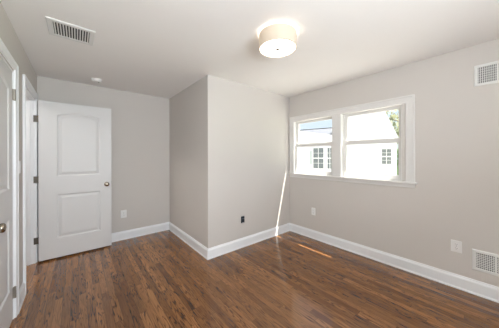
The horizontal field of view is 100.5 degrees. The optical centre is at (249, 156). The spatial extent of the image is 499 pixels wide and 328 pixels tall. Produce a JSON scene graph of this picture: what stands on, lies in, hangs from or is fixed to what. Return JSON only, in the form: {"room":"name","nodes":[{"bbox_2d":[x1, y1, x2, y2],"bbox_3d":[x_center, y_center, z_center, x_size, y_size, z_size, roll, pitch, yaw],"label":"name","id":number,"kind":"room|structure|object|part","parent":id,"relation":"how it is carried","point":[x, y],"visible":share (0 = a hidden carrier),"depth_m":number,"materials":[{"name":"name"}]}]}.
{"room":"empty bedroom","nodes":[
{"label":"empty bedroom","id":0,"kind":"room"},
{"bbox_2d":[0,1,36,288],"bbox_3d":[-1.221,0.134,0.736,0.120,2.440,5.194,0,0,-40],"label":"wall","id":1,"kind":"structure","parent":0,"point":[8,35],"depth_m":1.94,"materials":[{"name":"beige paint"}]},
{"bbox_2d":[0,57,15,327],"bbox_3d":[-1.764,0.319,1.500,0.098,2.049,0.648,0,0,-40],"label":"door","id":2,"kind":"structure","parent":1,"relation":"in","point":[7,93],"depth_m":1.58,"materials":[{"name":"white paint"}]},
{"bbox_3d":[-1.581,0.452,1.310,0.059,0.062,0.062,0,0,-40],"label":"knob","id":3,"kind":"part","parent":2,"relation":"part of","materials":[{"name":"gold metal"}]},
{"bbox_3d":[-1.785,-0.165,1.475,0.035,0.849,0.416,0,0,-40],"label":"panel","id":4,"kind":"part","parent":2,"relation":"part of","materials":[{"name":"white paint"}]},
{"bbox_3d":[-1.783,0.788,1.475,0.035,0.585,0.416,0,0,-40],"label":"panel","id":5,"kind":"part","parent":2,"relation":"part of","materials":[{"name":"white paint"}]},
{"bbox_2d":[0,38,18,318],"bbox_3d":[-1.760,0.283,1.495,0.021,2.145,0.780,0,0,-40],"label":"trim","id":6,"kind":"structure","parent":1,"relation":"attached to","point":[5,52],"depth_m":1.76,"materials":[{"name":"white paint"}]},
{"bbox_2d":[19,281,25,311],"bbox_3d":[-2.109,1.286,1.918,0.020,0.140,0.320,0,0,-40],"label":"baseboard","id":7,"kind":"structure","parent":1,"relation":"attached to","point":[22,294],"depth_m":1.93,"materials":[{"name":"white paint"}]},
{"bbox_2d":[22,74,38,292],"bbox_3d":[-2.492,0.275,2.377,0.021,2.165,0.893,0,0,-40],"label":"trim","id":8,"kind":"structure","parent":1,"relation":"attached to","point":[25,82],"depth_m":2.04,"materials":[{"name":"white paint"}]},
{"bbox_2d":[33,100,111,260],"bbox_3d":[-2.419,0.304,2.893,0.828,2.061,0.161,0,0,-40],"label":"door","id":9,"kind":"structure","parent":1,"relation":"in","point":[73,179],"depth_m":2.86,"materials":[{"name":"white paint"}]},
{"bbox_3d":[-2.387,-0.173,2.920,0.474,0.867,0.035,0,0,-40],"label":"panel","id":10,"kind":"part","parent":9,"relation":"part of","materials":[{"name":"white paint"}]},
{"bbox_3d":[-2.385,0.789,2.920,0.474,0.585,0.035,0,0,-40],"label":"panel","id":11,"kind":"part","parent":9,"relation":"part of","materials":[{"name":"white paint"}]},
{"bbox_2d":[37,76,169,232],"bbox_3d":[-2.674,0.138,2.984,3.200,2.440,0.120,0,0,-40],"label":"wall","id":12,"kind":"structure","parent":0,"point":[140,166],"depth_m":3.50,"materials":[{"name":"beige paint"}]},
{"bbox_2d":[120,210,126,217],"bbox_3d":[-2.065,0.938,3.404,0.086,0.125,0.008,0,0,-40],"label":"wall outlet","id":13,"kind":"object","parent":12,"relation":"attached to","point":[123,213],"visible":1,"depth_m":3.40,"materials":[{"name":"white plastic"}]},
{"bbox_2d":[112,222,168,241],"bbox_3d":[-2.156,1.286,3.320,1.739,0.140,0.020,0,0,-40],"label":"baseboard","id":14,"kind":"structure","parent":12,"relation":"attached to","point":[118,236],"depth_m":3.54,"materials":[{"name":"white paint"}]},
{"bbox_2d":[169,78,203,244],"bbox_3d":[-1.016,0.133,3.398,0.120,2.440,1.362,0,0,-40],"label":"wall","id":15,"kind":"structure","parent":0,"point":[186,119],"depth_m":3.25,"materials":[{"name":"beige paint"}]},
{"bbox_2d":[169,222,207,258],"bbox_3d":[-1.022,1.283,3.300,0.020,0.140,1.502,0,0,-40],"label":"baseboard","id":16,"kind":"structure","parent":15,"relation":"attached to","point":[198,247],"depth_m":3.14,"materials":[{"name":"white paint"}]},
{"bbox_2d":[203,75,289,247],"bbox_3d":[0.053,0.131,3.323,1.669,2.440,0.120,0,0,-40],"label":"wall","id":17,"kind":"structure","parent":0,"point":[246,128],"depth_m":3.13,"materials":[{"name":"beige paint"}]},
{"bbox_2d":[207,223,289,259],"bbox_3d":[0.093,1.280,3.263,1.689,0.140,0.020,0,0,-40],"label":"baseboard","id":18,"kind":"structure","parent":17,"relation":"attached to","point":[219,250],"depth_m":3.13,"materials":[{"name":"white paint"}]},
{"bbox_2d":[0,0,498,98],"bbox_3d":[-0.352,-1.148,1.409,4.964,0.120,5.514,0,0,-40],"label":"ceiling","id":19,"kind":"structure","parent":0,"point":[158,48],"depth_m":1.90,"materials":[{"name":"paint"}]},
{"bbox_2d":[45,16,95,45],"bbox_3d":[-1.549,-1.081,1.812,0.312,0.009,0.298,0,0,-40],"label":"ceiling vent","id":20,"kind":"object","parent":19,"relation":"in","point":[58,28],"visible":1,"depth_m":1.79,"materials":[{"name":"white metal"}]},
{"bbox_2d":[91,78,101,82],"bbox_3d":[-2.138,-1.062,2.906,0.128,0.044,0.128,0,0,-40],"label":"smoke detector","id":21,"kind":"object","parent":19,"relation":"attached to","point":[95,80],"visible":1,"depth_m":2.88,"materials":[{"name":"white plastic"}]},
{"bbox_2d":[259,23,296,57],"bbox_3d":[0.247,-1.013,1.826,0.329,0.153,0.329,0,0,-40],"label":"ceiling light","id":22,"kind":"object","parent":19,"relation":"attached to","point":[277,40],"visible":1,"depth_m":1.73,"materials":[{"name":"beige fabric"}]},
{"bbox_3d":[0.247,-1.011,1.826,0.326,0.122,0.326,0,0,-40],"label":"lamp shade","id":23,"kind":"part","parent":22,"relation":"part of","materials":[{"name":"beige fabric"}]},
{"bbox_2d":[260,39,295,56],"bbox_3d":[0.247,-0.954,1.826,0.310,0.003,0.310,0,0,-40],"label":"diffuser","id":24,"kind":"object","parent":22,"relation":"attached to","point":[268,47],"depth_m":1.81,"materials":[{"name":"white glass"}]},
{"bbox_2d":[9,230,498,327],"bbox_3d":[-0.345,1.412,1.409,4.964,0.120,5.514,0,0,-40],"label":"floor","id":25,"kind":"structure","parent":0,"point":[289,279],"depth_m":2.09,"materials":[{"name":"brown wood"}]},
{"bbox_2d":[289,38,498,286],"bbox_3d":[1.452,0.127,3.035,0.115,2.440,5.314,0,0,-40],"label":"wall","id":26,"kind":"structure","parent":0,"point":[455,196],"depth_m":2.29,"materials":[{"name":"beige paint"}]},
{"bbox_2d":[295,117,331,174],"bbox_3d":[1.096,-0.172,3.508,0.070,0.925,0.741,0,0,-40],"label":"window","id":27,"kind":"structure","parent":26,"relation":"in","point":[297,145],"depth_m":3.54,"materials":[{"name":"white plastic"}]},
{"bbox_3d":[1.083,0.031,3.496,0.034,0.520,0.741,0,0,-40],"label":"sash","id":28,"kind":"part","parent":27,"relation":"part of","materials":[{"name":"white plastic"}]},
{"bbox_3d":[1.109,-0.413,3.519,0.034,0.442,0.741,0,0,-40],"label":"sash","id":29,"kind":"part","parent":27,"relation":"part of","materials":[{"name":"white plastic"}]},
{"bbox_2d":[332,114,340,176],"bbox_3d":[1.305,-0.169,3.112,0.013,0.923,0.136,0,0,-40],"label":"trim","id":30,"kind":"structure","parent":26,"relation":"attached to","point":[336,119],"depth_m":3.10,"materials":[{"name":"white wood"}]},
{"bbox_2d":[289,94,414,181],"bbox_3d":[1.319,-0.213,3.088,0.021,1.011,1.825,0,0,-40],"label":"trim","id":31,"kind":"structure","parent":26,"relation":"attached to","point":[409,100],"depth_m":2.53,"materials":[{"name":"white wood"}]},
{"bbox_2d":[290,175,414,187],"bbox_3d":[1.322,0.340,3.091,0.016,0.045,1.823,0,0,-40],"label":"trim","id":32,"kind":"structure","parent":26,"relation":"attached to","point":[297,176],"depth_m":2.85,"materials":[{"name":"white wood"}]},
{"bbox_2d":[288,173,416,184],"bbox_3d":[1.331,0.305,3.094,0.093,0.025,1.860,0,0,-40],"label":"window sill","id":33,"kind":"structure","parent":26,"relation":"attached to","point":[327,176],"depth_m":2.82,"materials":[{"name":"white wood"}]},
{"bbox_2d":[343,106,400,179],"bbox_3d":[1.654,-0.173,2.837,0.070,0.925,0.736,0,0,-40],"label":"window","id":34,"kind":"structure","parent":26,"relation":"in","point":[346,142],"depth_m":2.81,"materials":[{"name":"white plastic"}]},
{"bbox_3d":[1.640,0.029,2.825,0.034,0.520,0.736,0,0,-40],"label":"sash","id":35,"kind":"part","parent":34,"relation":"part of","materials":[{"name":"clear glass"}]},
{"bbox_3d":[1.667,-0.415,2.848,0.034,0.442,0.736,0,0,-40],"label":"sash","id":36,"kind":"part","parent":34,"relation":"part of","materials":[{"name":"white plastic"}]},
{"bbox_2d":[290,223,498,302],"bbox_3d":[1.915,1.276,2.376,0.020,0.140,3.712,0,0,-40],"label":"baseboard","id":37,"kind":"structure","parent":26,"relation":"attached to","point":[484,290],"depth_m":2.41,"materials":[{"name":"white paint"}]},
{"bbox_2d":[451,239,461,253],"bbox_3d":[2.125,0.920,2.132,0.008,0.120,0.082,0,0,-40],"label":"wall outlet","id":38,"kind":"object","parent":26,"relation":"attached to","point":[456,246],"visible":1,"depth_m":2.13,"materials":[{"name":"white plastic"}]},
{"bbox_2d":[472,249,498,276],"bbox_3d":[2.292,1.006,1.930,0.009,0.202,0.304,0,0,-40],"label":"air vent","id":39,"kind":"object","parent":26,"relation":"in","point":[486,262],"visible":1,"depth_m":1.98,"materials":[{"name":"white metal"}]},
{"bbox_2d":[474,61,498,86],"bbox_3d":[2.296,-0.787,1.920,0.009,0.205,0.300,0,0,-40],"label":"air vent","id":40,"kind":"object","parent":26,"relation":"in","point":[487,73],"visible":1,"depth_m":1.97,"materials":[{"name":"white metal"}]},
{"label":"outside","id":41,"kind":"structure","parent":0,"visible":0},
{"bbox_3d":[17.898,2.504,27.863,56.866,0.200,80.000,0,0,-40],"label":"ground","id":42,"kind":"structure","parent":41,"visible":0},
{"bbox_2d":[298,112,397,174],"bbox_3d":[4.915,-0.827,15.813,10.350,6.530,7.382,0,0,33],"label":"house","id":43,"kind":"structure","parent":42,"relation":"on","point":[381,158],"depth_m":10.99,"materials":[{"name":"white"}]},
{"bbox_3d":[4.004,0.075,12.062,0.580,1.170,0.014,0,0,33],"label":"pane","id":44,"kind":"part","parent":43,"relation":"part of","materials":[{"name":"grey glass"}]},
{"bbox_3d":[4.539,0.074,11.711,0.260,1.170,0.014,0,0,33],"label":"pane","id":45,"kind":"part","parent":43,"relation":"part of","materials":[{"name":"grey glass"}]},
{"bbox_3d":[6.831,-0.017,10.351,0.385,0.740,0.014,0,0,33],"label":"pane","id":46,"kind":"part","parent":43,"relation":"part of","materials":[{"name":"grey glass"}]},
{"bbox_2d":[385,109,398,143],"bbox_3d":[13.698,-1.596,17.932,4.152,8.060,5.517,0,0,-40],"label":"tree","id":47,"kind":"object","parent":42,"relation":"on","point":[392,117],"visible":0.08,"depth_m":18.05,"materials":[{"name":"green plant"}]}
]}

